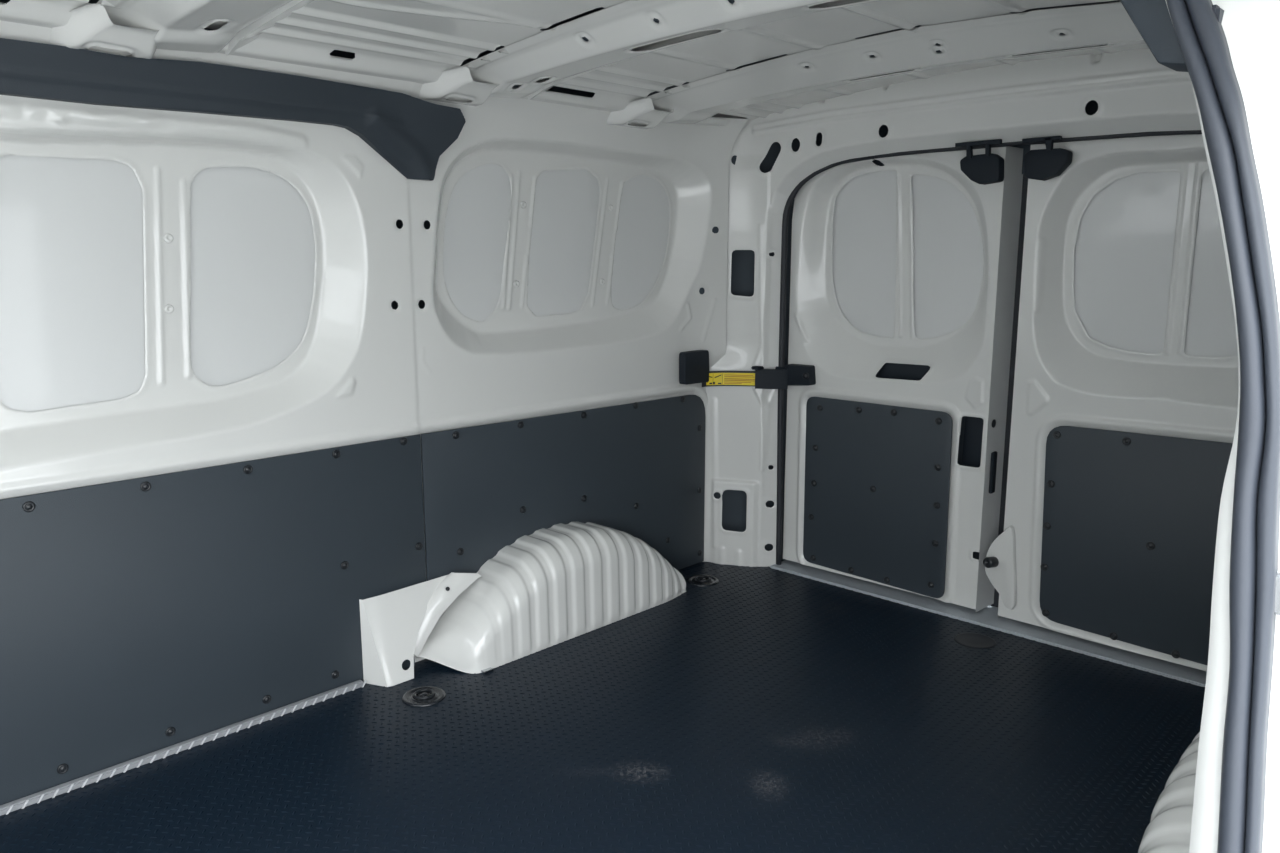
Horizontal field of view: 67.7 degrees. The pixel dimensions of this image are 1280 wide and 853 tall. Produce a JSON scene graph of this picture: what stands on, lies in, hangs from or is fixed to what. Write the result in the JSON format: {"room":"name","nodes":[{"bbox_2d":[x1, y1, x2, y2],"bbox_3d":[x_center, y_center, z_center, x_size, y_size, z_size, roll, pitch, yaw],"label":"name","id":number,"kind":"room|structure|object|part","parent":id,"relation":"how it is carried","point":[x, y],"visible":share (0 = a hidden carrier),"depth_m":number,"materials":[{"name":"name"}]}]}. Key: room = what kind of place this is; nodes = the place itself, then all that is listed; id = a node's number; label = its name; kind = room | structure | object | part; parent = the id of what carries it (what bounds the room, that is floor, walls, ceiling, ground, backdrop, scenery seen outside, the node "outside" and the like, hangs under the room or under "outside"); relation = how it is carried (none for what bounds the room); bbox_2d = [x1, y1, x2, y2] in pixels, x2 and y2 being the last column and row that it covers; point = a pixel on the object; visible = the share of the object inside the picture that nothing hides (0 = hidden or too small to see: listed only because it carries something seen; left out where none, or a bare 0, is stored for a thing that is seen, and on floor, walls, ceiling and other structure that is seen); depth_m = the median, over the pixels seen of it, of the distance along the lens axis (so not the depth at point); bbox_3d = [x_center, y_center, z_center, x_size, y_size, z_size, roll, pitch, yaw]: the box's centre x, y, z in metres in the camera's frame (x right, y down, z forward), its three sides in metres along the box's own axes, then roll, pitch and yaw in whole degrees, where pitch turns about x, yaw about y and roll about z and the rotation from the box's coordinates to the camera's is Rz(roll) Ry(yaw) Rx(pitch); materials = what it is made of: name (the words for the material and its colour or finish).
{"room":"cargo van interior","nodes":[
{"label":"cargo van interior","id":0,"kind":"room"},
{"bbox_2d":[0,2,747,686],"bbox_3d":[-0.735,-0.015,1.922,0.214,1.410,3.210,10,14,43],"label":"wall","id":1,"kind":"structure","parent":0,"point":[180,291],"depth_m":2.00,"materials":[{"name":"white metal"}]},
{"bbox_2d":[0,434,425,804],"bbox_3d":[-1.169,0.408,1.545,0.009,0.542,1.926,10,14,43],"label":"panel","id":2,"kind":"object","parent":1,"relation":"attached to","point":[141,616],"visible":1,"depth_m":1.84,"materials":[{"name":"black plastic"}]},
{"bbox_2d":[0,38,465,180],"bbox_3d":[-0.739,-0.574,1.783,0.081,0.175,0.963,10,14,43],"label":"trim","id":3,"kind":"structure","parent":1,"relation":"attached to","point":[410,133],"depth_m":1.76,"materials":[{"name":"grey plastic"}]},
{"bbox_2d":[421,395,705,580],"bbox_3d":[-0.149,0.220,2.588,0.009,0.542,1.010,10,14,43],"label":"panel","id":4,"kind":"object","parent":1,"relation":"attached to","point":[637,469],"visible":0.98,"depth_m":2.53,"materials":[{"name":"black plastic"}]},
{"bbox_2d":[0,0,1148,127],"bbox_3d":[-0.128,-0.571,1.227,1.900,0.290,3.211,10,14,43],"label":"ceiling","id":5,"kind":"structure","parent":0,"point":[416,41],"depth_m":1.83,"materials":[{"name":"white paint"}]},
{"bbox_2d":[50,0,313,58],"bbox_3d":[-0.268,-0.586,1.077,1.721,0.113,0.355,10,14,43],"label":"bow","id":6,"kind":"object","parent":5,"relation":"attached to","point":[141,27],"visible":0.88,"depth_m":1.54,"materials":[{"name":"white paint"}]},
{"bbox_2d":[419,0,880,105],"bbox_3d":[0.217,-0.676,1.573,1.721,0.113,0.355,10,14,43],"label":"bow","id":7,"kind":"object","parent":5,"relation":"attached to","point":[626,30],"visible":0.98,"depth_m":1.82,"materials":[{"name":"white paint"}]},
{"bbox_2d":[607,2,1145,128],"bbox_3d":[0.606,-0.747,1.970,1.721,0.113,0.355,10,14,43],"label":"bow","id":8,"kind":"object","parent":5,"relation":"attached to","point":[1038,32],"visible":0.88,"depth_m":2.01,"materials":[{"name":"white paint"}]},
{"bbox_2d":[0,560,1204,852],"bbox_3d":[-0.131,0.713,1.455,1.740,0.021,3.200,10,14,43],"label":"floor","id":9,"kind":"structure","parent":0,"point":[757,709],"depth_m":1.85,"materials":[{"name":"black rubber"}]},
{"bbox_2d":[0,680,365,815],"bbox_3d":[-1.230,0.686,1.514,0.019,0.013,1.767,10,14,43],"label":"strip","id":10,"kind":"object","parent":9,"relation":"on","point":[21,803],"visible":1,"depth_m":1.84,"materials":[{"name":"grey metal"}]},
{"bbox_2d":[402,686,445,706],"bbox_3d":[-0.472,0.586,2.082,0.094,0.010,0.094,10,14,43],"label":"ring","id":11,"kind":"object","parent":9,"relation":"on","point":[423,696],"visible":1,"depth_m":2.07,"materials":[{"name":"black metal"}]},
{"bbox_2d":[414,521,685,673],"bbox_3d":[-0.184,0.395,2.463,0.161,0.250,0.893,10,14,43],"label":"wheel arch","id":12,"kind":"object","parent":9,"relation":"on","point":[559,583],"visible":1,"depth_m":2.34,"materials":[{"name":"white paint"}]},
{"bbox_2d":[687,575,718,585],"bbox_3d":[0.186,0.453,2.822,0.094,0.010,0.094,10,14,43],"label":"ring","id":13,"kind":"object","parent":9,"relation":"on","point":[699,580],"visible":1,"depth_m":2.81,"materials":[{"name":"black metal"}]},
{"bbox_2d":[954,633,995,648],"bbox_3d":[0.837,0.535,2.384,0.100,0.003,0.100,10,14,43],"label":"cap","id":14,"kind":"object","parent":9,"relation":"on","point":[970,640],"visible":1,"depth_m":2.38,"materials":[{"name":"black plastic"}]},
{"bbox_2d":[1138,731,1199,852],"bbox_3d":[0.917,0.572,1.435,0.189,0.265,0.869,10,14,43],"label":"wheel arch","id":15,"kind":"object","parent":9,"relation":"on","point":[1168,830],"visible":0.27,"depth_m":1.32,"materials":[{"name":"white paint"}]},
{"bbox_2d":[705,49,1200,566],"bbox_3d":[0.899,-0.155,2.386,1.800,1.520,0.249,10,14,43],"label":"door frame","id":16,"kind":"structure","parent":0,"point":[1127,91],"depth_m":2.66,"materials":[{"name":"white paint"}]},
{"bbox_2d":[783,146,1022,611],"bbox_3d":[0.705,-0.095,2.687,0.635,1.295,0.108,10,14,43],"label":"door","id":17,"kind":"structure","parent":16,"relation":"in","point":[903,276],"depth_m":2.63,"materials":[{"name":"white paint"}]},
{"bbox_2d":[679,350,815,388],"bbox_3d":[0.316,-0.167,2.822,0.402,0.113,0.100,0,10,2],"label":"strap","id":18,"kind":"object","parent":17,"relation":"attached to","point":[693,365],"visible":1,"depth_m":2.83,"materials":[{"name":"black plastic"}]},
{"bbox_3d":[0.163,-0.176,2.826,0.024,0.097,0.114,10,14,43],"label":"anchor plate","id":19,"kind":"part","parent":18,"relation":"part of","materials":[{"name":"black plastic"}]},
{"bbox_2d":[724,375,754,383],"bbox_3d":[0.299,-0.141,2.855,0.095,0.027,0.003,2,10,13],"label":"print","id":20,"kind":"object","parent":18,"relation":"attached to","point":[728,379],"depth_m":2.86,"materials":[{"name":"yellow"}]},
{"bbox_3d":[0.660,0.192,2.712,0.463,0.517,0.009,10,14,43],"label":"lining panel","id":21,"kind":"part","parent":17,"relation":"part of","materials":[{"name":"grey plastic"}]},
{"bbox_2d":[955,139,1003,184],"bbox_3d":[0.836,-0.649,2.351,0.115,0.103,0.036,10,14,43],"label":"top latch","id":22,"kind":"object","parent":16,"relation":"attached to","point":[987,168],"visible":1,"depth_m":2.33,"materials":[{"name":"black plastic"}]},
{"bbox_3d":[0.813,-0.678,2.352,0.015,0.033,0.012,10,14,43],"label":"latch arm","id":23,"kind":"part","parent":22,"relation":"part of","materials":[{"name":"black plastic"}]},
{"bbox_3d":[0.828,-0.692,2.334,0.115,0.012,0.012,10,14,43],"label":"latch arm","id":24,"kind":"part","parent":22,"relation":"part of","materials":[{"name":"black plastic"}]},
{"bbox_3d":[0.846,-0.673,2.320,0.012,0.031,0.012,10,14,43],"label":"latch arm","id":25,"kind":"part","parent":22,"relation":"part of","materials":[{"name":"black plastic"}]},
{"bbox_2d":[770,560,1206,686],"bbox_3d":[0.928,0.505,2.536,1.330,0.008,0.145,10,14,43],"label":"sill","id":26,"kind":"structure","parent":16,"relation":"attached to","point":[987,617],"depth_m":2.47,"materials":[{"name":"grey metal"}]},
{"bbox_2d":[776,130,1201,564],"bbox_3d":[0.901,-0.081,2.402,1.346,1.228,0.018,10,14,43],"label":"seal","id":27,"kind":"object","parent":16,"relation":"in","point":[797,188],"depth_m":2.78,"materials":[{"name":"grey rubber"}]},
{"bbox_2d":[1022,136,1072,180],"bbox_3d":[0.954,-0.628,2.240,0.107,0.097,0.036,10,14,43],"label":"top latch","id":28,"kind":"object","parent":16,"relation":"attached to","point":[1048,163],"visible":1,"depth_m":2.23,"materials":[{"name":"black plastic"}]},
{"bbox_3d":[0.939,-0.670,2.230,0.089,0.010,0.012,10,14,43],"label":"latch arm","id":29,"kind":"part","parent":28,"relation":"part of","materials":[{"name":"black plastic"}]},
{"bbox_3d":[0.951,-0.657,2.221,0.018,0.029,0.012,10,14,43],"label":"latch arm","id":30,"kind":"part","parent":28,"relation":"part of","materials":[{"name":"black plastic"}]},
{"bbox_2d":[990,134,1238,670],"bbox_3d":[1.167,-0.023,2.255,0.712,1.307,0.118,10,14,43],"label":"door","id":31,"kind":"structure","parent":16,"relation":"in","point":[1124,319],"depth_m":2.24,"materials":[{"name":"white paint"}]},
{"bbox_2d":[983,525,1016,609],"bbox_3d":[0.923,0.361,2.454,0.085,0.219,0.047,10,14,43],"label":"cover","id":32,"kind":"object","parent":31,"relation":"attached to","point":[999,563],"visible":1,"depth_m":2.45,"materials":[{"name":"white paint"}]},
{"bbox_3d":[1.181,0.272,2.217,0.502,0.516,0.009,10,14,43],"label":"lining panel","id":33,"kind":"part","parent":31,"relation":"part of","materials":[{"name":"grey plastic"}]},
{"bbox_3d":[1.080,0.081,1.384,0.214,1.410,1.480,10,14,43],"label":"wall","id":34,"kind":"structure","parent":0,"visible":0},
{"bbox_2d":[1120,0,1187,71],"bbox_3d":[0.448,-0.357,0.827,0.087,0.097,0.050,10,14,43],"label":"trim","id":35,"kind":"structure","parent":34,"relation":"attached to","point":[1151,18],"depth_m":0.81,"materials":[{"name":"grey plastic"}]},
{"bbox_2d":[1165,0,1279,852],"bbox_3d":[0.566,0.045,0.796,0.320,0.882,0.098,10,14,43],"label":"door frame","id":36,"kind":"structure","parent":34,"relation":"attached to","point":[1251,28],"depth_m":0.80,"materials":[{"name":"white paint"}]},
{"bbox_2d":[1166,0,1279,852],"bbox_3d":[0.479,0.036,0.813,0.155,0.868,0.032,10,14,43],"label":"seal","id":37,"kind":"object","parent":34,"relation":"attached to","point":[1254,554],"visible":1,"depth_m":0.77,"materials":[{"name":"grey rubber"}]}
]}

